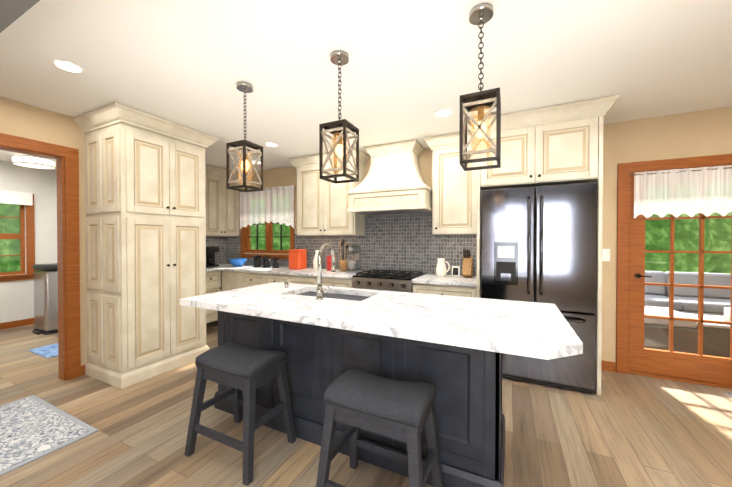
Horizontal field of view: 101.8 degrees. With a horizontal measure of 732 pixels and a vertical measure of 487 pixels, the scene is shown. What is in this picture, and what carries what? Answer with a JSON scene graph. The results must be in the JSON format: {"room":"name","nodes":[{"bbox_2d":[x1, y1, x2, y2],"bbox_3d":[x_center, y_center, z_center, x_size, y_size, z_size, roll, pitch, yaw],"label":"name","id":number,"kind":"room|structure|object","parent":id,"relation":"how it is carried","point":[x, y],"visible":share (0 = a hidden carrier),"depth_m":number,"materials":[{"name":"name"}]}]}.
{"room":"kitchen","nodes":[
{"label":"kitchen","id":0,"kind":"room"},
{"bbox_2d":[0,0,39,32],"bbox_3d":[-0.499,-1.159,-0.425,7.200,0.100,2.370,0,1,26],"label":"ceiling","id":1,"kind":"structure","parent":0,"point":[11,11],"depth_m":1.43,"materials":[{"name":"grey paint"}]},
{"bbox_2d":[0,161,56,322],"bbox_3d":[-6.239,0.039,3.248,0.120,2.570,4.220,0,1,26],"label":"wall","id":2,"kind":"structure","parent":0,"point":[16,299],"depth_m":4.82,"materials":[{"name":"white paint"}]},
{"bbox_2d":[0,318,33,329],"bbox_3d":[-6.152,1.273,3.285,0.014,0.100,4.100,0,1,26],"label":"baseboard","id":3,"kind":"structure","parent":2,"relation":"attached to","point":[17,323],"depth_m":4.66,"materials":[{"name":"brown wood"}]},
{"bbox_2d":[0,190,34,281],"bbox_3d":[-5.631,-0.113,4.391,0.140,1.390,1.050,0,1,26],"label":"window","id":4,"kind":"structure","parent":2,"relation":"in","point":[21,199],"depth_m":4.75,"materials":[{"name":"brown wood"}]},
{"bbox_2d":[0,97,86,364],"bbox_3d":[-3.420,0.051,1.956,0.120,2.570,4.340,0,1,26],"label":"wall","id":5,"kind":"structure","parent":0,"point":[21,119],"depth_m":2.84,"materials":[{"name":"beige paint"}]},
{"bbox_2d":[0,133,80,380],"bbox_3d":[-3.181,0.202,2.453,0.160,2.260,1.200,0,1,26],"label":"door frame","id":6,"kind":"structure","parent":5,"relation":"attached to","point":[68,264],"depth_m":2.89,"materials":[{"name":"brown wood"}]},
{"bbox_2d":[206,236,226,291],"bbox_3d":[-2.957,0.022,4.935,0.128,2.570,1.430,0,1,26],"label":"wall","id":7,"kind":"structure","parent":0,"point":[220,242],"depth_m":5.40,"materials":[{"name":"tile"}]},
{"bbox_2d":[205,164,208,235],"bbox_3d":[-2.896,-0.686,4.540,0.328,1.133,0.776,0,1,26],"label":"upper cabinet","id":8,"kind":"object","parent":7,"relation":"attached to","point":[206,166],"depth_m":4.83,"materials":[{"name":"beige wood"}]},
{"bbox_2d":[209,165,240,235],"bbox_3d":[-2.615,-0.692,5.124,0.328,1.133,0.776,0,1,26],"label":"upper cabinet","id":9,"kind":"object","parent":7,"relation":"attached to","point":[222,209],"depth_m":5.07,"materials":[{"name":"beige wood"}]},
{"bbox_2d":[0,324,731,486],"bbox_3d":[-1.183,1.369,1.751,10.540,0.060,5.890,0,1,26],"label":"floor","id":10,"kind":"structure","parent":0,"point":[627,430],"depth_m":2.04,"materials":[{"name":"brown wood"}]},
{"bbox_2d":[28,343,57,358],"bbox_3d":[-3.806,1.312,3.736,0.550,0.011,0.450,0,1,26],"label":"mat","id":11,"kind":"object","parent":10,"relation":"on","point":[49,351],"visible":0.43,"depth_m":3.60,"materials":[{"name":"blue fabric"}]},
{"bbox_2d":[32,263,57,334],"bbox_3d":[-4.722,0.811,4.467,0.440,1.000,0.360,0,1,26],"label":"trash can","id":12,"kind":"object","parent":10,"relation":"on","point":[45,299],"visible":0.65,"depth_m":4.32,"materials":[{"name":"silver metal"}]},
{"bbox_2d":[0,395,97,475],"bbox_3d":[-2.747,1.333,1.638,1.100,0.012,1.590,0,1,26],"label":"rug","id":13,"kind":"object","parent":10,"relation":"on","point":[33,427],"visible":1,"depth_m":2.10,"materials":[{"name":"grey carpet"}]},
{"bbox_2d":[73,102,217,388],"bbox_3d":[-2.310,0.042,3.229,0.770,2.564,1.021,0,1,26],"label":"pantry","id":14,"kind":"object","parent":10,"relation":"on","point":[145,212],"visible":1,"depth_m":2.92,"materials":[{"name":"beige wood"}]},
{"bbox_2d":[206,272,217,328],"bbox_3d":[-2.674,0.870,4.643,0.620,0.880,0.459,0,1,26],"label":"base cabinet","id":15,"kind":"object","parent":10,"relation":"on","point":[211,277],"depth_m":4.58,"materials":[{"name":"beige wood"}]},
{"bbox_2d":[218,268,245,291],"bbox_3d":[-1.955,0.867,4.862,0.525,0.880,0.687,0,1,26],"label":"base cabinet","id":16,"kind":"object","parent":10,"relation":"on","point":[243,276],"depth_m":4.62,"materials":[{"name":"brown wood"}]},
{"bbox_2d":[206,264,241,271],"bbox_3d":[-2.602,0.408,4.765,0.660,0.039,1.416,0,1,26],"label":"countertop","id":17,"kind":"structure","parent":16,"relation":"on","point":[208,269],"depth_m":4.81,"materials":[{"name":"white stone"}]},
{"bbox_2d":[206,247,218,266],"bbox_3d":[-2.598,0.221,4.947,0.185,0.330,0.220,0,1,26],"label":"coffee maker","id":18,"kind":"object","parent":17,"relation":"on","point":[210,256],"visible":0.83,"depth_m":4.91,"materials":[{"name":"black plastic"}]},
{"bbox_2d":[229,258,246,266],"bbox_3d":[-2.154,0.323,5.000,0.290,0.125,0.290,0,1,26],"label":"bowl","id":19,"kind":"object","parent":17,"relation":"on","point":[238,262],"visible":1,"depth_m":4.91,"materials":[{"name":"blue ceramic"}]},
{"bbox_2d":[222,265,365,279],"bbox_3d":[-1.092,0.411,4.462,2.323,0.039,0.651,0,1,26],"label":"countertop","id":20,"kind":"structure","parent":16,"relation":"on","point":[338,275],"depth_m":4.20,"materials":[{"name":"white stone"}]},
{"bbox_2d":[253,254,259,266],"bbox_3d":[-1.785,0.282,4.889,0.126,0.208,0.128,0,1,26],"label":"canister","id":21,"kind":"object","parent":20,"relation":"on","point":[256,258],"depth_m":4.84,"materials":[{"name":"black ceramic"}]},
{"bbox_2d":[260,255,269,267],"bbox_3d":[-1.605,0.293,4.802,0.116,0.188,0.118,0,1,26],"label":"canister","id":22,"kind":"object","parent":20,"relation":"on","point":[266,261],"depth_m":4.76,"materials":[{"name":"black ceramic"}]},
{"bbox_2d":[272,257,278,267],"bbox_3d":[-1.434,0.304,4.720,0.106,0.168,0.108,0,1,26],"label":"canister","id":23,"kind":"object","parent":20,"relation":"on","point":[275,261],"depth_m":4.68,"materials":[{"name":"black ceramic"}]},
{"bbox_2d":[288,247,306,269],"bbox_3d":[-1.038,0.224,4.528,0.210,0.331,0.210,0,1,26],"label":"canister","id":24,"kind":"object","parent":20,"relation":"on","point":[297,258],"visible":1,"depth_m":4.45,"materials":[{"name":"orange ceramic"}]},
{"bbox_2d":[313,250,318,269],"bbox_3d":[-0.723,0.246,4.421,0.136,0.290,0.136,0,1,26],"label":"vase","id":25,"kind":"object","parent":20,"relation":"on","point":[315,260],"visible":0.62,"depth_m":4.38,"materials":[{"name":"beige ceramic"}]},
{"bbox_2d":[326,254,335,270],"bbox_3d":[-0.507,0.274,4.317,0.134,0.236,0.136,0,1,26],"label":"canister","id":26,"kind":"object","parent":20,"relation":"on","point":[328,263],"visible":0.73,"depth_m":4.26,"materials":[{"name":"red ceramic"}]},
{"bbox_2d":[339,239,347,271],"bbox_3d":[-0.314,0.166,4.223,0.140,0.453,0.124,0,1,26],"label":"utensil crock","id":27,"kind":"object","parent":20,"relation":"on","point":[343,265],"visible":0.98,"depth_m":4.18,"materials":[{"name":"brown wood"}]},
{"bbox_2d":[346,244,363,272],"bbox_3d":[-0.154,0.202,4.069,0.187,0.384,0.310,0,1,26],"label":"stand mixer","id":28,"kind":"object","parent":20,"relation":"on","point":[354,265],"visible":1,"depth_m":3.98,"materials":[{"name":"silver metal"}]},
{"bbox_2d":[184,342,295,485],"bbox_3d":[-0.810,1.018,1.945,0.548,0.637,0.418,0,1,26],"label":"stool","id":29,"kind":"object","parent":10,"relation":"on","point":[237,368],"visible":1,"depth_m":1.87,"materials":[{"name":"black wood"}]},
{"bbox_2d":[246,272,265,286],"bbox_3d":[-1.530,0.869,4.694,0.514,0.880,0.620,0,1,26],"label":"base cabinet","id":30,"kind":"object","parent":10,"relation":"on","point":[252,278],"depth_m":4.40,"materials":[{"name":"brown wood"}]},
{"bbox_2d":[266,276,289,283],"bbox_3d":[-1.183,0.871,4.527,0.514,0.880,0.620,0,1,26],"label":"base cabinet","id":31,"kind":"object","parent":10,"relation":"on","point":[269,279],"depth_m":4.23,"materials":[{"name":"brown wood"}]},
{"bbox_2d":[286,276,316,284],"bbox_3d":[-0.726,0.873,4.306,0.628,0.880,0.620,0,1,26],"label":"base cabinet","id":32,"kind":"object","parent":10,"relation":"on","point":[310,280],"depth_m":4.02,"materials":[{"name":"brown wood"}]},
{"bbox_2d":[322,276,352,287],"bbox_3d":[-0.270,0.875,4.087,0.512,0.880,0.620,0,1,26],"label":"base cabinet","id":33,"kind":"object","parent":10,"relation":"on","point":[326,281],"depth_m":3.80,"materials":[{"name":"beige wood"}]},
{"bbox_2d":[316,368,442,486],"bbox_3d":[0.075,1.023,1.502,0.548,0.637,0.418,0,1,26],"label":"stool","id":34,"kind":"object","parent":10,"relation":"on","point":[356,399],"visible":1,"depth_m":1.44,"materials":[{"name":"black wood"}]},
{"bbox_2d":[214,291,547,486],"bbox_3d":[-0.031,0.894,2.212,2.330,0.881,0.690,0,1,26],"label":"kitchen island","id":35,"kind":"object","parent":10,"relation":"on","point":[452,349],"depth_m":1.78,"materials":[{"name":"wood"}]},
{"bbox_2d":[180,283,582,359],"bbox_3d":[-0.046,0.432,2.109,2.470,0.044,1.000,0,1,26],"label":"island countertop","id":36,"kind":"structure","parent":35,"relation":"on","point":[534,330],"depth_m":1.73,"materials":[{"name":"white stone"}]},
{"bbox_2d":[351,269,424,292],"bbox_3d":[0.289,0.842,3.763,0.760,0.952,0.714,0,1,26],"label":"range","id":37,"kind":"object","parent":10,"relation":"on","point":[387,280],"visible":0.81,"depth_m":3.54,"materials":[{"name":"silver metal"}]},
{"bbox_2d":[413,284,476,297],"bbox_3d":[0.965,0.881,3.492,0.677,0.880,0.620,0,1,26],"label":"base cabinet","id":38,"kind":"object","parent":10,"relation":"on","point":[437,289],"depth_m":3.21,"materials":[{"name":"beige wood"}]},
{"bbox_2d":[412,274,476,287],"bbox_3d":[0.958,0.421,3.474,0.677,0.039,0.651,0,1,26],"label":"countertop","id":39,"kind":"structure","parent":38,"relation":"on","point":[459,282],"depth_m":3.26,"materials":[{"name":"white stone"}]},
{"bbox_2d":[436,258,449,276],"bbox_3d":[0.925,0.289,3.583,0.168,0.220,0.130,0,1,26],"label":"pitcher","id":40,"kind":"object","parent":39,"relation":"on","point":[441,270],"visible":1,"depth_m":3.55,"materials":[{"name":"beige ceramic"}]},
{"bbox_2d":[452,266,459,276],"bbox_3d":[1.078,0.335,3.576,0.090,0.121,0.037,0,1,26],"label":"photo frame","id":41,"kind":"object","parent":39,"relation":"on","point":[455,270],"visible":0.93,"depth_m":3.57,"materials":[{"name":"white"}]},
{"bbox_2d":[462,249,472,277],"bbox_3d":[1.191,0.235,3.486,0.100,0.335,0.221,0,1,26],"label":"knife block","id":42,"kind":"object","parent":39,"relation":"on","point":[467,268],"visible":1,"depth_m":3.43,"materials":[{"name":"brown wood"}]},
{"bbox_2d":[481,182,597,393],"bbox_3d":[1.705,0.396,3.046,0.940,1.860,0.751,0,1,26],"label":"fridge","id":43,"kind":"object","parent":10,"relation":"on","point":[538,244],"visible":0.67,"depth_m":2.71,"materials":[{"name":"black"}]},
{"bbox_2d":[0,0,731,172],"bbox_3d":[-1.183,-1.281,1.724,10.540,0.100,5.890,0,1,26],"label":"ceiling","id":44,"kind":"structure","parent":0,"point":[410,68],"depth_m":2.02,"materials":[{"name":"white paint"}]},
{"bbox_2d":[12,155,55,169],"bbox_3d":[-4.855,-1.194,4.356,0.436,0.126,0.436,0,1,26],"label":"drum ceiling light","id":45,"kind":"object","parent":44,"relation":"attached to","point":[29,161],"visible":1,"depth_m":4.26,"materials":[{"name":"white glass"}]},
{"bbox_2d":[51,59,84,73],"bbox_3d":[-2.071,-1.231,2.070,0.170,0.007,0.170,0,1,26],"label":"recessed light","id":46,"kind":"object","parent":44,"relation":"in","point":[68,66],"visible":1,"depth_m":2.06,"materials":[{"name":"white"}]},
{"bbox_2d":[226,81,262,191],"bbox_3d":[-0.948,-0.830,2.332,0.190,0.814,0.190,0,1,26],"label":"pendant light","id":47,"kind":"object","parent":44,"relation":"hanging from","point":[245,146],"visible":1,"depth_m":2.30,"materials":[{"name":"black metal"}]},
{"bbox_2d":[265,142,278,146],"bbox_3d":[-1.192,-1.248,3.755,0.170,0.007,0.170,0,1,26],"label":"recessed light","id":48,"kind":"object","parent":44,"relation":"in","point":[271,144],"visible":1,"depth_m":3.74,"materials":[{"name":"white"}]},
{"bbox_2d":[319,50,358,183],"bbox_3d":[-0.173,-0.826,1.958,0.190,0.814,0.190,0,1,26],"label":"pendant light","id":49,"kind":"object","parent":44,"relation":"hanging from","point":[338,129],"visible":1,"depth_m":1.93,"materials":[{"name":"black metal"}]},
{"bbox_2d":[434,109,452,116],"bbox_3d":[0.736,-1.238,2.826,0.170,0.007,0.170,0,1,26],"label":"recessed light","id":50,"kind":"object","parent":44,"relation":"in","point":[443,112],"visible":1,"depth_m":2.81,"materials":[{"name":"white"}]},
{"bbox_2d":[459,3,500,170],"bbox_3d":[0.610,-0.822,1.580,0.190,0.814,0.190,0,1,26],"label":"pendant light","id":51,"kind":"object","parent":44,"relation":"hanging from","point":[480,14],"visible":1,"depth_m":1.54,"materials":[{"name":"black metal"}]},
{"bbox_2d":[227,107,731,371],"bbox_3d":[1.068,0.033,3.851,8.320,2.570,0.128,0,1,26],"label":"wall","id":52,"kind":"structure","parent":0,"point":[407,242],"depth_m":3.12,"materials":[{"name":"tile"}]},
{"bbox_2d":[238,188,294,259],"bbox_3d":[-1.700,-0.328,5.152,1.250,1.185,0.180,0,1,26],"label":"window","id":53,"kind":"structure","parent":52,"relation":"in","point":[268,236],"depth_m":5.14,"materials":[{"name":"brown wood"}]},
{"bbox_2d":[239,185,294,228],"bbox_3d":[-1.711,-0.596,5.069,1.270,0.698,0.027,0,1,26],"label":"window valance","id":54,"kind":"object","parent":53,"relation":"attached to","point":[269,216],"visible":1,"depth_m":5.04,"materials":[{"name":"white fabric"}]},
{"bbox_2d":[287,148,369,235],"bbox_3d":[-0.549,-0.684,4.329,1.155,1.134,0.413,0,1,26],"label":"upper cabinet","id":55,"kind":"object","parent":52,"relation":"attached to","point":[322,206],"visible":0.83,"depth_m":4.23,"materials":[{"name":"beige wood"}]},
{"bbox_2d":[347,139,431,214],"bbox_3d":[0.336,-0.822,3.812,1.024,0.848,0.562,0,1,26],"label":"range hood","id":56,"kind":"object","parent":52,"relation":"attached to","point":[393,182],"visible":0.98,"depth_m":3.67,"materials":[{"name":"beige wood"}]},
{"bbox_2d":[423,131,476,234],"bbox_3d":[1.041,-0.677,3.563,0.614,1.134,0.413,0,1,26],"label":"upper cabinet","id":57,"kind":"object","parent":52,"relation":"attached to","point":[454,197],"visible":0.81,"depth_m":3.45,"materials":[{"name":"beige wood"}]},
{"bbox_2d":[467,95,618,394],"bbox_3d":[1.717,0.043,3.067,1.200,2.564,0.733,0,1,26],"label":"cabinet","id":58,"kind":"object","parent":52,"relation":"attached to","point":[561,144],"visible":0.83,"depth_m":2.74,"materials":[{"name":"beige wood"}]},
{"bbox_2d":[602,249,609,260],"bbox_3d":[2.491,0.120,3.096,0.080,0.130,0.011,0,1,26],"label":"switch plate","id":59,"kind":"object","parent":52,"relation":"attached to","point":[605,254],"visible":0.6,"depth_m":3.09,"materials":[{"name":"white plastic"}]},
{"bbox_2d":[616,154,731,388],"bbox_3d":[3.092,0.257,2.870,1.090,2.140,0.142,0,1,26],"label":"door frame","id":60,"kind":"structure","parent":52,"relation":"attached to","point":[625,171],"depth_m":3.01,"materials":[{"name":"brown wood"}]},
{"bbox_2d":[630,169,731,385],"bbox_3d":[3.082,0.305,2.849,0.854,1.998,0.098,0,1,26],"label":"french door","id":61,"kind":"structure","parent":52,"relation":"in","point":[698,366],"depth_m":2.90,"materials":[{"name":"brown wood"}]},
{"bbox_2d":[630,165,731,217],"bbox_3d":[3.056,-0.477,2.788,0.900,0.460,0.023,0,1,26],"label":"valance","id":62,"kind":"object","parent":61,"relation":"attached to","point":[691,206],"visible":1,"depth_m":2.81,"materials":[{"name":"white fabric"}]},
{"label":"outside","id":63,"kind":"structure","parent":0,"visible":0},
{"bbox_2d":[0,182,731,273],"bbox_3d":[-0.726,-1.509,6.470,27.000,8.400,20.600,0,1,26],"label":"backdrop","id":64,"kind":"structure","parent":63,"point":[690,225],"depth_m":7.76,"materials":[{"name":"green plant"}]},
{"bbox_3d":[0.826,1.332,7.415,21.000,0.060,17.600,0,1,26],"label":"ground","id":65,"kind":"structure","parent":63,"visible":0},
{"bbox_2d":[644,306,697,353],"bbox_3d":[3.562,0.918,3.761,0.700,0.840,0.700,0,1,26],"label":"patio chair","id":66,"kind":"object","parent":65,"relation":"on","point":[657,330],"depth_m":3.44,"materials":[{"name":"wicker"}]},
{"bbox_2d":[645,271,730,315],"bbox_3d":[5.062,0.891,4.453,2.600,0.880,0.850,0,1,26],"label":"sofa","id":67,"kind":"object","parent":65,"relation":"on","point":[719,281],"depth_m":4.49,"materials":[{"name":"fabric"}]},
{"bbox_2d":[683,307,729,357],"bbox_3d":[4.494,1.056,3.507,1.080,0.571,0.630,0,1,26],"label":"patio chair","id":68,"kind":"object","parent":65,"relation":"on","point":[715,342],"depth_m":3.43,"materials":[{"name":"wicker"}]}
]}

